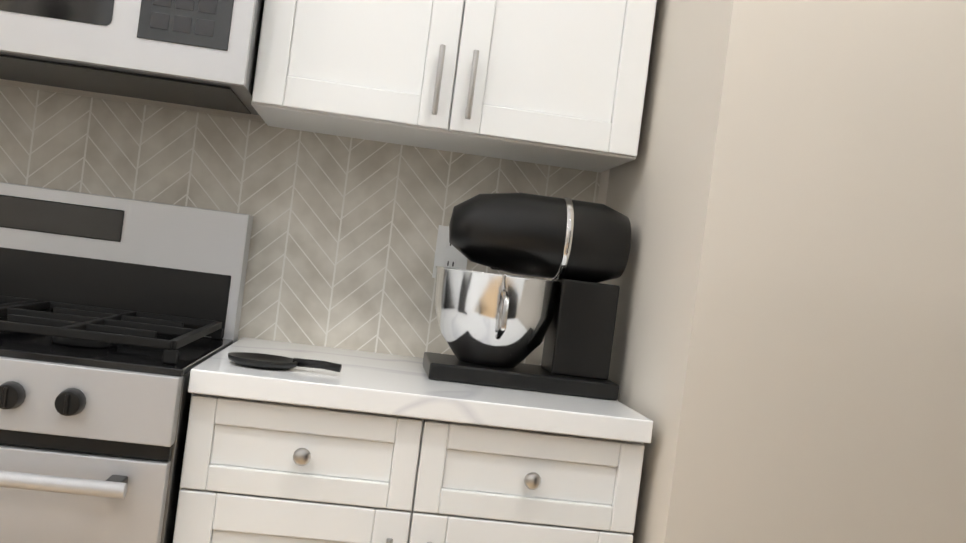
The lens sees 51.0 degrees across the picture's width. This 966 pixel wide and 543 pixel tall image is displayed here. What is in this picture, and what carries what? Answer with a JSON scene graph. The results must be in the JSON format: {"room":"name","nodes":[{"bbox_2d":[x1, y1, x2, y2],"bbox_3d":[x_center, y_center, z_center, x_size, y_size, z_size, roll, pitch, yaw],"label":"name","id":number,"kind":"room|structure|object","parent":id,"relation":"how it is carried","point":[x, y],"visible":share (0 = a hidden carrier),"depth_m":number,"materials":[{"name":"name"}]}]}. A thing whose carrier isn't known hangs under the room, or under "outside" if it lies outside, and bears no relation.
{"room":"kitchen","nodes":[
{"label":"kitchen","id":0,"kind":"room"},
{"bbox_2d":[0,79,609,204],"bbox_3d":[-2.310,-0.533,2.058,5.240,2.712,0.150,7,0,-6],"label":"wall","id":1,"kind":"structure","parent":0,"point":[603,186],"depth_m":2.16,"materials":[{"name":"beige paint"}]},
{"bbox_2d":[0,0,263,114],"bbox_3d":[-0.790,-0.583,1.940,0.756,0.418,0.404,7,0,-6],"label":"microwave","id":2,"kind":"object","parent":1,"relation":"attached to","point":[200,53],"visible":0.94,"depth_m":1.77,"materials":[{"name":"silver metal"}]},
{"bbox_2d":[0,85,600,364],"bbox_3d":[-0.886,-0.121,2.142,2.270,0.506,0.005,7,0,-6],"label":"tile backsplash","id":3,"kind":"structure","parent":1,"relation":"attached to","point":[343,242],"depth_m":2.19,"materials":[{"name":"beige tile"}]},
{"bbox_2d":[432,225,466,277],"bbox_3d":[-0.069,-0.040,2.225,0.072,0.116,0.008,7,0,-6],"label":"electrical outlet","id":4,"kind":"object","parent":3,"relation":"attached to","point":[448,254],"visible":0.5,"depth_m":2.22,"materials":[{"name":"white plastic"}]},
{"bbox_2d":[251,0,656,171],"bbox_3d":[-0.026,-0.713,2.067,0.740,0.903,0.321,7,0,-6],"label":"upper cabinet","id":5,"kind":"object","parent":1,"relation":"attached to","point":[559,83],"visible":1,"depth_m":1.90,"materials":[{"name":"white paint"}]},
{"bbox_2d":[599,0,965,542],"bbox_3d":[0.835,-0.133,2.052,1.060,2.712,0.860,7,0,-6],"label":"wall bump-out","id":6,"kind":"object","parent":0,"point":[786,192],"visible":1,"depth_m":1.59,"materials":[{"name":"beige paint"}]},
{"bbox_3d":[-1.607,0.971,-1.140,6.300,0.100,6.700,7,0,-6],"label":"floor","id":7,"kind":"structure","parent":0,"visible":0},
{"bbox_2d":[0,182,252,542],"bbox_3d":[-0.900,0.420,1.777,0.756,1.174,0.702,7,0,-6],"label":"stove","id":8,"kind":"object","parent":7,"relation":"on","point":[119,319],"visible":1,"depth_m":1.61,"materials":[{"name":"silver metal"}]},
{"bbox_2d":[173,397,644,542],"bbox_3d":[-0.182,0.663,1.918,0.735,0.874,0.613,7,0,-6],"label":"base cabinet","id":9,"kind":"object","parent":7,"relation":"on","point":[366,447],"depth_m":1.61,"materials":[{"name":"white paint"}]},
{"bbox_2d":[188,337,652,444],"bbox_3d":[-0.123,0.210,1.908,0.735,0.036,0.634,7,0,-6],"label":"countertop","id":10,"kind":"structure","parent":9,"relation":"on","point":[379,384],"depth_m":1.62,"materials":[{"name":"white stone"}]},
{"bbox_2d":[228,352,341,371],"bbox_3d":[-0.334,0.152,1.706,0.191,0.021,0.120,7,0,-6],"label":"spoon rest","id":11,"kind":"object","parent":10,"relation":"on","point":[263,361],"visible":1,"depth_m":1.70,"materials":[{"name":"black plastic"}]},
{"bbox_2d":[423,193,630,400],"bbox_3d":[0.091,0.033,1.917,0.365,0.366,0.290,7,0,-6],"label":"stand mixer","id":12,"kind":"object","parent":10,"relation":"on","point":[495,329],"visible":1,"depth_m":1.88,"materials":[{"name":"black plastic"}]}
]}

